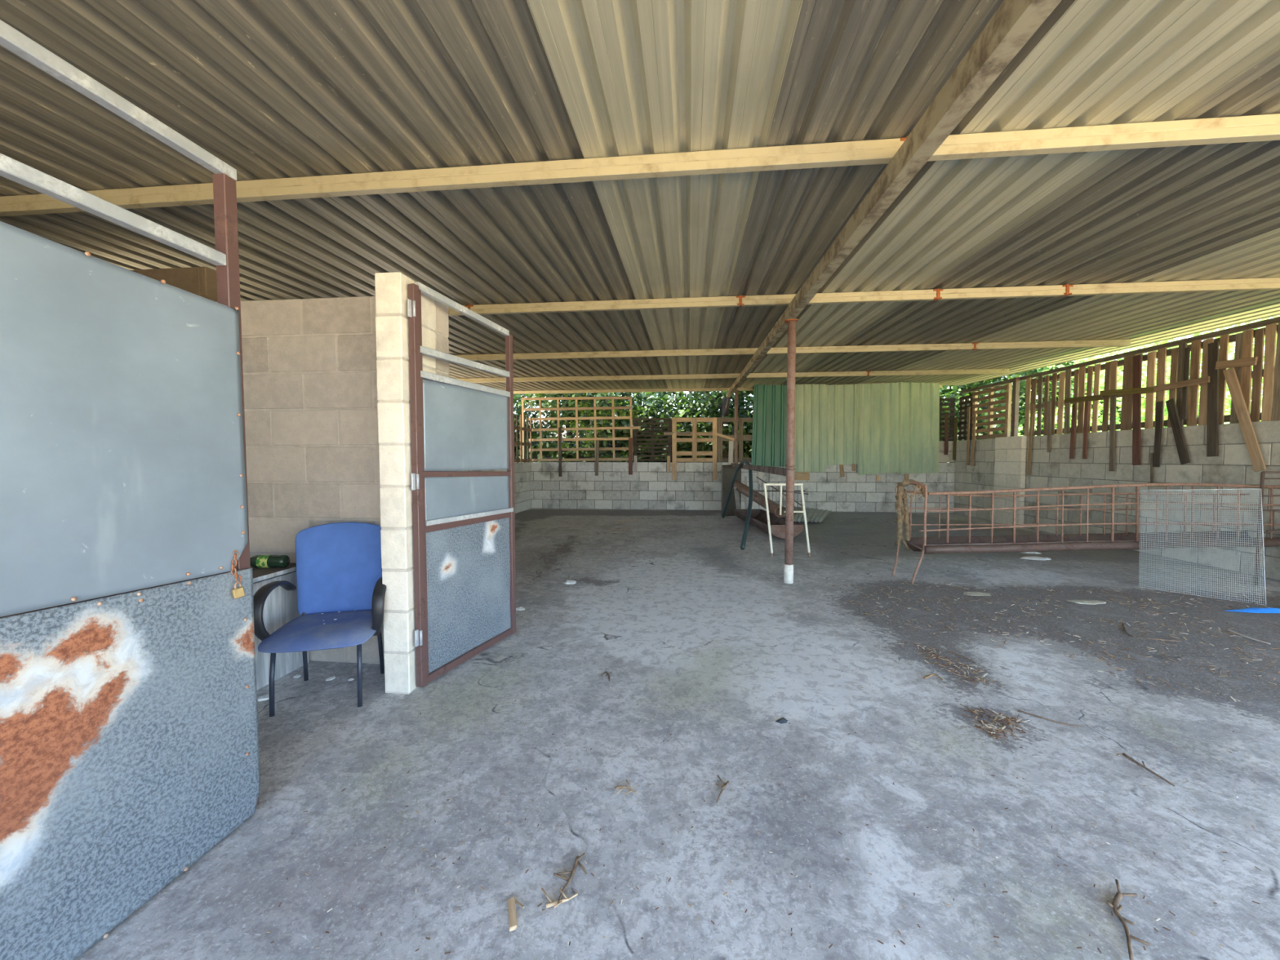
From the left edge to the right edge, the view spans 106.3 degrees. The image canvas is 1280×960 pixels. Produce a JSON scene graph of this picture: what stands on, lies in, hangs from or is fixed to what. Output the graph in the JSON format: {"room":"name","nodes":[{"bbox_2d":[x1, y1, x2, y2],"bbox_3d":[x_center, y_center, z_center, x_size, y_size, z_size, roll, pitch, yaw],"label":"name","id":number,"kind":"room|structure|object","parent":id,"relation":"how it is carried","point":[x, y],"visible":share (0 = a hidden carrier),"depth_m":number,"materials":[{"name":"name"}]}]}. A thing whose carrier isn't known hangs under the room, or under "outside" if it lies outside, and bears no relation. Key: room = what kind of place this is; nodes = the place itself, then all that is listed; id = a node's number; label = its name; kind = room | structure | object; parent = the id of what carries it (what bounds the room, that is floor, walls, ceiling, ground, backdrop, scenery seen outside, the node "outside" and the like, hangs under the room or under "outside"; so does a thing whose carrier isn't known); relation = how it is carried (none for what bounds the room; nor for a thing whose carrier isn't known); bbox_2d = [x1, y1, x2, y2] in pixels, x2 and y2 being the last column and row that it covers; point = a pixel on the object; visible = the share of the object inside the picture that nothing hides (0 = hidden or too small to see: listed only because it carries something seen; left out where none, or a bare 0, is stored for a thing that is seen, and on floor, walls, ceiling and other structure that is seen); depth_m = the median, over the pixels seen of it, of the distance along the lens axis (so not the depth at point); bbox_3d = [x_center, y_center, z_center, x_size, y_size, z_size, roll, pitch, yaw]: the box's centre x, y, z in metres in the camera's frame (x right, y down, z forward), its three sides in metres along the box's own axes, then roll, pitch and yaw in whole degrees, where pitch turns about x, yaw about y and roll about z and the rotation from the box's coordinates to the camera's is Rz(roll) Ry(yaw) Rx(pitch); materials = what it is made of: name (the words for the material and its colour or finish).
{"room":"open farm shed","nodes":[
{"label":"open farm shed","id":0,"kind":"room"},
{"bbox_2d":[131,266,217,302],"bbox_3d":[-5.073,-0.302,4.382,2.812,3.046,0.204,0,3,6],"label":"wall","id":1,"kind":"structure","parent":0,"point":[202,282],"depth_m":4.10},
{"bbox_2d":[217,296,448,663],"bbox_3d":[-2.807,0.013,3.449,2.954,2.501,0.185,0,3,6],"label":"wall","id":2,"kind":"structure","parent":0,"point":[309,365],"depth_m":3.28,"materials":[{"name":"concrete"}]},
{"bbox_2d":[471,462,532,513],"bbox_3d":[-3.623,0.359,8.992,0.205,1.306,9.182,0,3,6],"label":"wall","id":3,"kind":"structure","parent":0,"point":[522,471],"depth_m":12.77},
{"bbox_2d":[513,413,532,462],"bbox_3d":[-3.295,-1.031,11.025,0.058,1.303,4.836,0,3,6],"label":"fence","id":4,"kind":"object","parent":3,"relation":"on","point":[517,428],"visible":0.3,"depth_m":12.80,"materials":[{"name":"brown wood"}]},
{"bbox_2d":[0,0,1279,391],"bbox_3d":[0.009,-2.064,5.843,16.006,0.471,16.400,0,3,6],"label":"ceiling","id":5,"kind":"structure","parent":0,"point":[271,89],"depth_m":2.73,"materials":[{"name":"metal"}]},
{"bbox_2d":[751,384,786,466],"bbox_3d":[3.444,-1.432,12.700,0.950,2.185,0.060,0,3,6],"label":"sheet","id":6,"kind":"object","parent":5,"relation":"hanging from","point":[770,402],"visible":0.88,"depth_m":12.71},
{"bbox_2d":[794,383,825,471],"bbox_3d":[4.363,-1.350,12.569,1.013,2.302,0.059,0,3,6],"label":"sheet","id":7,"kind":"object","parent":5,"relation":"hanging from","point":[810,399],"visible":0.76,"depth_m":12.57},
{"bbox_2d":[825,383,859,465],"bbox_3d":[5.271,-1.437,12.513,0.988,2.107,0.060,0,3,6],"label":"sheet","id":8,"kind":"object","parent":5,"relation":"hanging from","point":[842,401],"visible":1,"depth_m":12.52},
{"bbox_2d":[897,382,939,473],"bbox_3d":[7.150,-1.339,12.322,1.074,2.355,0.059,0,3,6],"label":"sheet","id":9,"kind":"object","parent":5,"relation":"hanging from","point":[918,402],"visible":1,"depth_m":12.33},
{"bbox_2d":[75,508,1279,959],"bbox_3d":[0.156,1.186,5.181,14.865,0.001,16.623,0,3,6],"label":"floor","id":10,"kind":"structure","parent":0,"point":[635,581],"depth_m":2.16,"materials":[{"name":"concrete"}]},
{"bbox_2d":[0,19,260,959],"bbox_3d":[-1.612,0.097,1.283,0.083,2.513,1.227,0,3,6],"label":"gate","id":11,"kind":"object","parent":10,"relation":"on","point":[130,745],"visible":1,"depth_m":1.43,"materials":[{"name":"metal"}]},
{"bbox_2d":[231,581,244,599],"bbox_3d":[-1.515,0.414,1.809,0.018,0.062,0.039,1,3,23],"label":"padlock","id":12,"kind":"object","parent":11,"relation":"hanging from","point":[237,593],"visible":1,"depth_m":1.80,"materials":[{"name":"gold metal"}]},
{"bbox_2d":[250,563,308,689],"bbox_3d":[-2.632,0.936,3.016,0.627,0.696,0.698,0,3,6],"label":"base cabinet","id":13,"kind":"object","parent":10,"relation":"on","point":[280,606],"visible":0.12,"depth_m":3.09,"materials":[{"name":"metal"}]},
{"bbox_2d":[250,563,296,577],"bbox_3d":[-2.635,0.601,3.005,0.620,0.024,0.690,0,3,6],"label":"countertop","id":14,"kind":"structure","parent":13,"relation":"on","point":[257,572],"depth_m":3.11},
{"bbox_2d":[249,555,289,568],"bbox_3d":[-2.490,0.539,3.181,0.295,0.086,0.086,0,3,-1],"label":"plastic bottle","id":15,"kind":"object","parent":14,"relation":"on","point":[257,561],"visible":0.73,"depth_m":3.15,"materials":[{"name":"green"}]},
{"bbox_2d":[253,522,386,716],"bbox_3d":[-1.870,0.790,2.905,0.680,0.999,0.606,-1,3,-13],"label":"office chair","id":16,"kind":"object","parent":10,"relation":"on","point":[339,568],"visible":0.94,"depth_m":3.05,"materials":[{"name":"blue fabric"}]},
{"bbox_2d":[374,271,435,693],"bbox_3d":[-1.448,0.032,3.028,0.164,2.501,0.387,0,3,6],"label":"wall pier","id":17,"kind":"object","parent":10,"relation":"on","point":[392,323],"visible":0.56,"depth_m":2.85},
{"bbox_2d":[407,281,515,687],"bbox_3d":[-1.182,0.023,3.346,0.050,2.451,1.040,1,3,20],"label":"gate","id":18,"kind":"object","parent":17,"relation":"attached to","point":[464,519],"visible":1,"depth_m":3.25,"materials":[{"name":"metal"}]},
{"bbox_2d":[507,896,524,931],"bbox_3d":[-0.384,1.343,1.492,0.049,0.016,0.104,-1,3,-19],"label":"chip","id":19,"kind":"object","parent":10,"relation":"on","point":[513,924],"visible":1,"depth_m":1.49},
{"bbox_2d":[541,888,577,908],"bbox_3d":[-0.263,1.341,1.535,0.123,0.016,0.068,0,3,6],"label":"splinter","id":20,"kind":"object","parent":10,"relation":"on","point":[551,904],"visible":1,"depth_m":1.53,"materials":[{"name":"brown wood"}]},
{"bbox_2d":[553,853,586,903],"bbox_3d":[-0.238,1.336,1.620,0.090,0.017,0.188,2,3,37],"label":"twig","id":21,"kind":"object","parent":10,"relation":"on","point":[576,863],"visible":1,"depth_m":1.62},
{"bbox_2d":[615,779,636,795],"bbox_3d":[-0.070,1.319,2.042,0.080,0.015,0.087,-2,3,-30],"label":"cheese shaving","id":22,"kind":"object","parent":10,"relation":"on","point":[619,787],"visible":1,"depth_m":2.05,"materials":[{"name":"brown wood"}]},
{"bbox_2d":[721,465,741,515],"bbox_3d":[2.244,0.258,11.787,0.579,1.255,0.041,-1,3,-24],"label":"steel plate","id":23,"kind":"object","parent":10,"relation":"on","point":[727,471],"visible":0.57,"depth_m":11.75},
{"bbox_2d":[733,389,737,463],"bbox_3d":[2.418,-0.689,12.098,0.106,3.140,0.106,0,3,6],"label":"post","id":24,"kind":"object","parent":10,"relation":"on","point":[735,430],"visible":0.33,"depth_m":12.03,"materials":[{"name":"metal"}]},
{"bbox_2d":[721,460,752,549],"bbox_3d":[1.913,0.302,9.324,0.365,1.378,4.009,0,3,6],"label":"hose","id":25,"kind":"object","parent":10,"relation":"on","point":[750,472],"visible":0.9,"depth_m":8.29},
{"bbox_2d":[733,487,740,509],"bbox_3d":[2.284,0.517,11.229,0.101,0.786,1.182,1,3,15],"label":"plank","id":26,"kind":"object","parent":10,"relation":"on","point":[736,492],"visible":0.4,"depth_m":11.07,"materials":[{"name":"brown wood"}]},
{"bbox_2d":[733,480,785,517],"bbox_3d":[2.347,0.338,9.763,0.215,0.556,2.540,0,3,-7],"label":"rusty pipe","id":27,"kind":"object","parent":26,"relation":"on","point":[741,487],"visible":0.64,"depth_m":9.36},
{"bbox_2d":[733,509,804,538],"bbox_3d":[2.498,0.850,9.686,0.640,0.251,2.608,0,3,-2],"label":"trough","id":28,"kind":"object","parent":10,"relation":"on","point":[758,517],"visible":0.77,"depth_m":9.42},
{"bbox_2d":[266,515,1279,954],"bbox_3d":[2.658,1.111,6.622,8.136,0.015,10.471,0,3,-1],"label":"leaf litter","id":29,"kind":"object","parent":10,"relation":"on","point":[934,655],"visible":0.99,"depth_m":3.25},
{"bbox_2d":[753,476,808,511],"bbox_3d":[2.355,0.238,8.020,0.889,0.587,0.192,1,3,12],"label":"grate","id":30,"kind":"object","parent":10,"relation":"on","point":[772,486],"visible":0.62,"depth_m":8.03,"materials":[{"name":"metal"}]},
{"bbox_2d":[763,483,810,557],"bbox_3d":[2.126,0.579,6.969,0.650,1.055,0.221,0,3,-5],"label":"trestle","id":31,"kind":"object","parent":10,"relation":"on","point":[765,485],"visible":1,"depth_m":6.96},
{"bbox_2d":[783,319,797,583],"bbox_3d":[1.687,-0.300,5.428,0.135,2.966,0.120,0,3,6],"label":"post","id":32,"kind":"object","parent":10,"relation":"on","point":[791,360],"visible":1,"depth_m":5.39,"materials":[{"name":"metal"}]},
{"bbox_2d":[730,462,786,475],"bbox_3d":[1.995,-0.232,8.755,0.045,0.100,6.570,0,3,5],"label":"rail","id":33,"kind":"object","parent":32,"relation":"attached to","point":[774,470],"visible":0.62,"depth_m":6.88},
{"bbox_2d":[726,0,1062,397],"bbox_3d":[1.714,-1.873,5.744,0.090,0.555,16.334,0,3,6],"label":"rafter","id":34,"kind":"object","parent":32,"relation":"on","point":[1015,22],"visible":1,"depth_m":2.16,"materials":[{"name":"wood"}]},
{"bbox_2d":[0,113,1279,216],"bbox_3d":[-0.026,-1.768,2.708,14.180,0.109,0.065,0,3,6],"label":"purlin","id":35,"kind":"object","parent":34,"relation":"on","point":[1265,127],"visible":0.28,"depth_m":2.66,"materials":[{"name":"wood"}]},
{"bbox_2d":[513,384,942,394],"bbox_3d":[1.105,-2.564,13.691,14.180,0.079,0.055,0,3,6],"label":"purlin","id":36,"kind":"object","parent":34,"relation":"on","point":[940,385],"visible":0.59,"depth_m":13.81,"materials":[{"name":"wood"}]},
{"bbox_2d":[457,368,1008,382],"bbox_3d":[0.827,-2.360,10.994,14.180,0.106,0.068,0,3,6],"label":"purlin","id":37,"kind":"object","parent":34,"relation":"on","point":[970,371],"visible":0.8,"depth_m":10.83,"materials":[{"name":"wood"}]},
{"bbox_2d":[453,339,1130,360],"bbox_3d":[0.536,-2.160,8.166,14.180,0.109,0.066,0,3,6],"label":"purlin","id":38,"kind":"object","parent":34,"relation":"on","point":[1104,343],"visible":0.81,"depth_m":7.89,"materials":[{"name":"wood"}]},
{"bbox_2d":[448,277,1279,315],"bbox_3d":[0.243,-1.956,5.323,14.180,0.110,0.069,0,3,6],"label":"purlin","id":39,"kind":"object","parent":34,"relation":"on","point":[1270,283],"visible":0.81,"depth_m":5.05,"materials":[{"name":"wood"}]},
{"bbox_2d":[793,506,831,522],"bbox_3d":[4.107,0.811,11.477,0.933,0.112,2.578,1,3,20],"label":"sheet","id":40,"kind":"object","parent":10,"relation":"on","point":[812,515],"visible":0.81,"depth_m":11.26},
{"bbox_2d":[962,591,991,595],"bbox_3d":[3.520,1.186,5.024,0.296,0.015,0.157,0,3,6],"label":"flat stone","id":41,"kind":"object","parent":10,"relation":"on","point":[970,593],"visible":1,"depth_m":4.99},
{"bbox_2d":[993,435,1026,524],"bbox_3d":[7.839,0.020,10.198,0.099,1.875,0.862,0,3,6],"label":"wall pier","id":42,"kind":"object","parent":10,"relation":"on","point":[1010,464],"visible":0.88,"depth_m":10.11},
{"bbox_2d":[1017,709,1081,727],"bbox_3d":[2.214,1.296,2.601,0.266,0.009,0.027,2,3,39],"label":"twig","id":43,"kind":"object","parent":10,"relation":"on","point":[1018,710],"visible":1,"depth_m":2.60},
{"bbox_2d":[892,480,1279,583],"bbox_3d":[5.422,0.587,5.620,4.763,1.164,0.496,0,3,-1],"label":"metal frame","id":44,"kind":"object","parent":10,"relation":"on","point":[1025,543],"visible":0.9,"depth_m":5.43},
{"bbox_2d":[893,479,928,551],"bbox_3d":[3.176,0.414,5.661,0.396,0.845,0.152,0,3,6],"label":"bundle","id":45,"kind":"object","parent":44,"relation":"hanging from","point":[902,512],"visible":0.92,"depth_m":5.63,"materials":[{"name":"wicker"}]},
{"bbox_2d":[1065,600,1106,604],"bbox_3d":[4.383,1.196,4.720,0.369,0.022,0.133,0,3,6],"label":"flat stone","id":46,"kind":"object","parent":10,"relation":"on","point":[1080,602],"visible":1,"depth_m":4.70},
{"bbox_2d":[1106,879,1149,959],"bbox_3d":[1.488,1.342,1.471,0.081,0.019,0.320,2,3,39],"label":"twig","id":47,"kind":"object","parent":10,"relation":"on","point":[1117,898],"visible":1,"depth_m":1.47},
{"bbox_2d":[1115,752,1174,786],"bbox_3d":[2.309,1.312,2.184,0.061,0.016,0.222,-1,3,-12],"label":"twig","id":48,"kind":"object","parent":10,"relation":"on","point":[1143,766],"visible":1,"depth_m":2.20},
{"bbox_2d":[1138,488,1266,604],"bbox_3d":[5.828,0.638,5.003,0.860,1.121,0.282,2,4,42],"label":"mesh panel","id":49,"kind":"object","parent":10,"relation":"on","point":[1246,491],"visible":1,"depth_m":5.00,"materials":[{"name":"metal"}]},
{"bbox_2d":[1227,629,1271,644],"bbox_3d":[4.796,1.238,3.791,0.034,0.016,0.289,0,3,7],"label":"twig","id":50,"kind":"object","parent":10,"relation":"on","point":[1229,630],"visible":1,"depth_m":3.79,"materials":[{"name":"brown wood"}]},
{"bbox_2d":[1226,607,1279,613],"bbox_3d":[5.961,1.198,4.440,1.076,0.035,0.110,0,3,2],"label":"plastic sheet","id":51,"kind":"object","parent":10,"relation":"on","point":[1252,610],"visible":1,"depth_m":4.42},
{"bbox_2d":[1254,471,1279,585],"bbox_3d":[7.188,0.540,5.324,0.593,1.277,0.028,0,3,6],"label":"metal barrier","id":52,"kind":"object","parent":10,"relation":"on","point":[1262,473],"visible":0.95,"depth_m":5.33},
{"bbox_2d":[531,440,955,512],"bbox_3d":[2.542,-0.103,13.068,11.631,1.861,0.204,0,3,6],"label":"wall","id":53,"kind":"structure","parent":0,"point":[650,487],"depth_m":13.08,"materials":[{"name":"concrete"}]},
{"bbox_2d":[521,396,640,461],"bbox_3d":[-1.653,-1.413,13.326,3.358,1.797,0.058,0,3,6],"label":"lattice panel","id":54,"kind":"object","parent":53,"relation":"on","point":[576,408],"visible":0.85,"depth_m":13.30,"materials":[{"name":"brown wood"}]},
{"bbox_2d":[558,427,561,476],"bbox_3d":[-2.223,-0.776,13.366,0.083,1.365,0.024,0,3,6],"label":"plank","id":55,"kind":"object","parent":54,"relation":"attached to","point":[559,428],"visible":1,"depth_m":13.35,"materials":[{"name":"brown wood"}]},
{"bbox_2d":[595,440,599,475],"bbox_3d":[-1.186,-0.609,13.267,0.121,0.987,0.025,0,3,6],"label":"plank","id":56,"kind":"object","parent":54,"relation":"hanging from","point":[597,452],"visible":1,"depth_m":13.26,"materials":[{"name":"brown wood"}]},
{"bbox_2d":[568,395,639,448],"bbox_3d":[-1.015,-1.645,13.495,2.021,1.523,0.398,0,3,6],"label":"climbing vine","id":57,"kind":"object","parent":54,"relation":"attached to","point":[584,405],"visible":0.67,"depth_m":13.48,"materials":[{"name":"green plant"}]},
{"bbox_2d":[628,437,632,475],"bbox_3d":[-0.258,-0.649,13.170,0.110,1.009,0.024,0,3,6],"label":"plank","id":58,"kind":"object","parent":54,"relation":"attached to","point":[630,439],"visible":1,"depth_m":13.16,"materials":[{"name":"brown wood"}]},
{"bbox_2d":[633,417,671,462],"bbox_3d":[0.341,-1.093,13.146,1.045,1.213,0.078,0,3,6],"label":"pallet","id":59,"kind":"object","parent":53,"relation":"on","point":[652,423],"visible":1,"depth_m":13.11,"materials":[{"name":"brown wood"}]},
{"bbox_2d":[671,417,717,462],"bbox_3d":[1.479,-1.088,13.014,1.219,1.213,0.050,0,3,6],"label":"pallet","id":60,"kind":"object","parent":53,"relation":"on","point":[694,433],"visible":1,"depth_m":13.00,"materials":[{"name":"brown wood"}]},
{"bbox_2d":[671,431,676,479],"bbox_3d":[0.934,-0.651,13.047,0.120,1.306,0.024,0,3,6],"label":"plank","id":61,"kind":"object","parent":60,"relation":"attached to","point":[674,434],"visible":1,"depth_m":13.04,"materials":[{"name":"brown wood"}]},
{"bbox_2d":[663,431,690,435],"bbox_3d":[1.006,-1.261,13.012,0.728,0.097,0.022,0,3,6],"label":"plank","id":62,"kind":"object","parent":60,"relation":"attached to","point":[664,433],"visible":1,"depth_m":13.00,"materials":[{"name":"brown wood"}]},
{"bbox_2d":[712,429,717,479],"bbox_3d":[2.020,-0.681,12.934,0.124,1.379,0.023,0,3,6],"label":"plank","id":63,"kind":"object","parent":60,"relation":"attached to","point":[714,431],"visible":1,"depth_m":12.92,"materials":[{"name":"brown wood"}]},
{"bbox_2d":[717,417,752,462],"bbox_3d":[2.717,-1.078,12.887,1.264,1.202,0.050,0,3,6],"label":"pallet","id":64,"kind":"object","parent":53,"relation":"on","point":[741,437],"visible":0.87,"depth_m":12.89,"materials":[{"name":"brown wood"}]},
{"bbox_2d":[728,440,733,464],"bbox_3d":[2.442,-0.736,12.887,0.138,0.634,0.024,0,3,6],"label":"plank","id":65,"kind":"object","parent":64,"relation":"attached to","point":[731,442],"visible":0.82,"depth_m":12.88,"materials":[{"name":"brown wood"}]},
{"bbox_2d":[944,414,948,454],"bbox_3d":[7.868,-1.165,12.331,0.102,1.039,0.024,0,3,6],"label":"plank","id":66,"kind":"object","parent":53,"relation":"attached to","point":[946,416],"visible":1,"depth_m":12.32,"materials":[{"name":"brown wood"}]},
{"bbox_2d":[939,397,955,440],"bbox_3d":[7.920,-1.570,12.425,0.415,1.112,0.078,0,3,6],"label":"pallet","id":67,"kind":"object","parent":53,"relation":"on","point":[952,404],"visible":0.66,"depth_m":12.39,"materials":[{"name":"brown wood"}]},
{"bbox_2d":[952,417,957,460],"bbox_3d":[8.087,-1.060,12.313,0.080,1.095,0.024,0,3,6],"label":"plank","id":68,"kind":"object","parent":53,"relation":"attached to","point":[955,431],"visible":1,"depth_m":12.30,"materials":[{"name":"brown wood"}]},
{"bbox_2d":[794,471,809,480],"bbox_3d":[4.312,-0.102,12.766,0.383,0.231,0.022,0,3,6],"label":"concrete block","id":69,"kind":"object","parent":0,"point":[799,476],"visible":1,"depth_m":12.75,"materials":[{"name":"brown concrete"}]},
{"bbox_2d":[953,420,1279,580],"bbox_3d":[7.657,0.175,6.939,0.205,1.861,10.942,0,3,6],"label":"wall","id":70,"kind":"structure","parent":0,"point":[1233,464],"depth_m":7.25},
{"bbox_2d":[957,394,973,440],"bbox_3d":[8.164,-1.552,12.020,0.078,1.113,0.546,0,3,6],"label":"pallet","id":71,"kind":"object","parent":70,"relation":"on","point":[962,403],"visible":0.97,"depth_m":12.03,"materials":[{"name":"brown wood"}]},
{"bbox_2d":[966,406,970,465],"bbox_3d":[8.018,-1.073,11.725,0.025,1.420,0.112,0,3,6],"label":"plank","id":72,"kind":"object","parent":70,"relation":"attached to","point":[968,407],"visible":1,"depth_m":11.70,"materials":[{"name":"brown wood"}]},
{"bbox_2d":[971,413,976,466],"bbox_3d":[7.994,-0.967,11.493,0.024,1.274,0.107,0,3,6],"label":"plank","id":73,"kind":"object","parent":70,"relation":"attached to","point":[975,414],"visible":1,"depth_m":11.49,"materials":[{"name":"brown wood"}]},
{"bbox_2d":[971,382,1012,439],"bbox_3d":[8.068,-1.536,11.065,0.083,1.178,1.331,0,3,6],"label":"pallet","id":74,"kind":"object","parent":70,"relation":"on","point":[1007,408],"visible":0.89,"depth_m":10.95,"materials":[{"name":"brown wood"}]},
{"bbox_2d":[1010,377,1019,436],"bbox_3d":[7.957,-1.538,10.172,0.080,1.250,0.100,0,3,6],"label":"square post","id":75,"kind":"object","parent":70,"relation":"on","point":[1015,389],"visible":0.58,"depth_m":10.14,"materials":[{"name":"brown wood"}]},
{"bbox_2d":[1026,404,1034,475],"bbox_3d":[7.797,-0.801,9.582,0.024,1.409,0.109,0,3,6],"label":"plank","id":76,"kind":"object","parent":70,"relation":"attached to","point":[1032,411],"visible":1,"depth_m":9.57,"materials":[{"name":"brown wood"}]},
{"bbox_2d":[1047,400,1051,452],"bbox_3d":[7.748,-1.006,9.086,0.023,0.962,0.102,0,3,6],"label":"plank","id":77,"kind":"object","parent":70,"relation":"attached to","point":[1049,403],"visible":1,"depth_m":9.07,"materials":[{"name":"brown wood"}]},
{"bbox_2d":[1069,404,1076,458],"bbox_3d":[7.689,-0.858,8.523,0.024,0.967,0.083,0,3,6],"label":"plank","id":78,"kind":"object","parent":70,"relation":"attached to","point":[1073,406],"visible":1,"depth_m":8.51,"materials":[{"name":"brown wood"}]},
{"bbox_2d":[1082,401,1088,458],"bbox_3d":[7.660,-0.855,8.248,0.024,0.984,0.075,0,3,6],"label":"plank","id":79,"kind":"object","parent":70,"relation":"attached to","point":[1086,403],"visible":1,"depth_m":8.23,"materials":[{"name":"brown wood"}]},
{"bbox_2d":[1109,395,1116,471],"bbox_3d":[7.607,-0.760,7.723,0.024,1.243,0.107,0,3,6],"label":"plank","id":80,"kind":"object","parent":70,"relation":"attached to","point":[1113,397],"visible":1,"depth_m":7.71,"materials":[{"name":"brown wood"}]},
{"bbox_2d":[1132,355,1141,465],"bbox_3d":[7.565,-1.060,7.309,0.024,1.667,0.190,0,3,6],"label":"plank","id":81,"kind":"object","parent":70,"relation":"attached to","point":[1136,408],"visible":1,"depth_m":7.30,"materials":[{"name":"brown wood"}]},
{"bbox_2d":[1024,322,1279,436],"bbox_3d":[7.522,-1.286,5.650,0.083,1.200,8.485,0,3,6],"label":"fence","id":82,"kind":"object","parent":70,"relation":"on","point":[1270,411],"visible":0.7,"depth_m":6.83,"materials":[{"name":"brown wood"}]},
{"bbox_2d":[1064,395,1102,403],"bbox_3d":[7.636,-1.396,8.280,0.024,0.122,0.784,0,3,6],"label":"plank","id":83,"kind":"object","parent":82,"relation":"attached to","point":[1095,397],"visible":1,"depth_m":8.24,"materials":[{"name":"brown wood"}]},
{"bbox_2d":[960,316,1279,393],"bbox_3d":[7.678,-1.955,6.846,0.050,0.158,10.951,0,3,6],"label":"beam","id":84,"kind":"structure","parent":82,"relation":"on","point":[1262,323],"depth_m":7.30,"materials":[{"name":"brown wood"}]},
{"bbox_2d":[1099,386,1155,395],"bbox_3d":[7.552,-1.374,7.459,0.024,0.156,0.945,0,3,6],"label":"plank","id":85,"kind":"object","parent":82,"relation":"attached to","point":[1146,389],"visible":1,"depth_m":7.42,"materials":[{"name":"brown wood"}]},
{"bbox_2d":[1181,346,1190,419],"bbox_3d":[7.492,-1.322,6.587,0.024,0.978,0.063,0,3,6],"label":"plank","id":86,"kind":"object","parent":82,"relation":"attached to","point":[1187,350],"visible":1,"depth_m":6.58,"materials":[{"name":"brown wood"}]},
{"bbox_2d":[1215,356,1257,368],"bbox_3d":[7.399,-1.451,5.961,0.024,0.131,0.444,0,3,6],"label":"plank","id":87,"kind":"object","parent":82,"relation":"attached to","point":[1252,361],"visible":1,"depth_m":5.94,"materials":[{"name":"brown wood"}]},
{"bbox_2d":[1150,453,1154,483],"bbox_3d":[7.536,-0.172,7.064,0.025,0.456,0.066,0,3,6],"label":"plank","id":88,"kind":"object","parent":70,"relation":"attached to","point":[1152,468],"visible":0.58,"depth_m":7.05,"materials":[{"name":"brown wood"}]},
{"bbox_2d":[1152,400,1163,466],"bbox_3d":[7.529,-0.664,6.975,0.024,0.951,0.088,0,3,6],"label":"plank","id":89,"kind":"object","parent":70,"relation":"attached to","point":[1158,424],"visible":1,"depth_m":6.96,"materials":[{"name":"brown wood"}]},
{"bbox_2d":[1165,398,1190,464],"bbox_3d":[7.501,-0.681,6.698,0.023,0.931,0.366,0,3,6],"label":"plank","id":90,"kind":"object","parent":70,"relation":"attached to","point":[1171,407],"visible":1,"depth_m":6.69,"materials":[{"name":"brown wood"}]},
{"bbox_2d":[1206,341,1219,457],"bbox_3d":[7.456,-1.046,6.246,0.024,1.487,0.178,0,3,6],"label":"plank","id":91,"kind":"object","parent":70,"relation":"attached to","point":[1212,429],"visible":1,"depth_m":6.24,"materials":[{"name":"brown wood"}]},
{"bbox_2d":[1154,376,1209,391],"bbox_3d":[7.466,-1.321,6.630,0.023,0.102,0.740,0,3,6],"label":"plank","id":92,"kind":"object","parent":91,"relation":"attached to","point":[1203,380],"visible":1,"depth_m":6.59,"materials":[{"name":"brown wood"}]},
{"bbox_2d":[1222,367,1266,471],"bbox_3d":[7.419,-0.756,5.895,0.023,1.310,0.513,0,3,6],"label":"plank","id":93,"kind":"object","parent":70,"relation":"attached to","point":[1236,393],"visible":1,"depth_m":5.88,"materials":[{"name":"brown wood"}]},
{"label":"outside","id":94,"kind":"structure","parent":0,"visible":0},
{"label":"ground","id":95,"kind":"structure","parent":94,"visible":0},
{"bbox_2d":[533,392,596,453],"bbox_3d":[-2.038,-2.446,16.488,3.392,6.331,4.284,0,3,6],"label":"tree","id":96,"kind":"object","parent":95,"relation":"on","point":[557,395],"visible":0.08,"depth_m":16.21,"materials":[{"name":"green plant"}]},
{"bbox_2d":[680,390,750,457],"bbox_3d":[2.660,-2.161,15.076,3.220,5.891,3.707,-2,3,-33],"label":"tree","id":97,"kind":"object","parent":95,"relation":"on","point":[726,402],"visible":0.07,"depth_m":15.04,"materials":[{"name":"green plant"}]},
{"bbox_2d":[699,387,753,443],"bbox_3d":[3.402,-2.587,15.944,4.025,6.662,3.345,2,3,35],"label":"tree","id":98,"kind":"object","parent":95,"relation":"on","point":[747,393],"visible":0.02,"depth_m":15.96,"materials":[{"name":"green plant"}]},
{"bbox_2d":[984,315,1279,435],"bbox_3d":[11.943,-1.858,8.658,4.924,5.674,16.806,0,3,6],"label":"hedge","id":99,"kind":"object","parent":95,"relation":"on","point":[1231,348],"visible":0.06,"depth_m":11.08,"materials":[{"name":"green plant"}]},
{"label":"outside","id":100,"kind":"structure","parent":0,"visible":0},
{"bbox_2d":[514,417,1198,462],"bbox_3d":[6.221,-1.382,21.386,36.000,4.339,16.100,0,3,6],"label":"hedge","id":101,"kind":"object","parent":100,"point":[610,453],"visible":0.02,"depth_m":16.43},
{"bbox_2d":[513,344,1199,462],"bbox_3d":[3.889,-1.998,15.800,24.834,5.828,4.418,0,3,6],"label":"undergrowth","id":102,"kind":"object","parent":101,"relation":"on","point":[652,408],"visible":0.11,"depth_m":15.25,"materials":[{"name":"green plant"}]},
{"bbox_3d":[5.366,-1.730,12.633,4.733,1.532,0.052,0,3,6],"label":"batten","id":103,"kind":"object","parent":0,"visible":0},
{"bbox_2d":[857,382,898,475],"bbox_3d":[6.176,-1.313,12.386,1.014,2.368,0.057,0,3,6],"label":"sheet","id":104,"kind":"object","parent":103,"relation":"attached to","point":[878,406],"visible":1,"depth_m":12.39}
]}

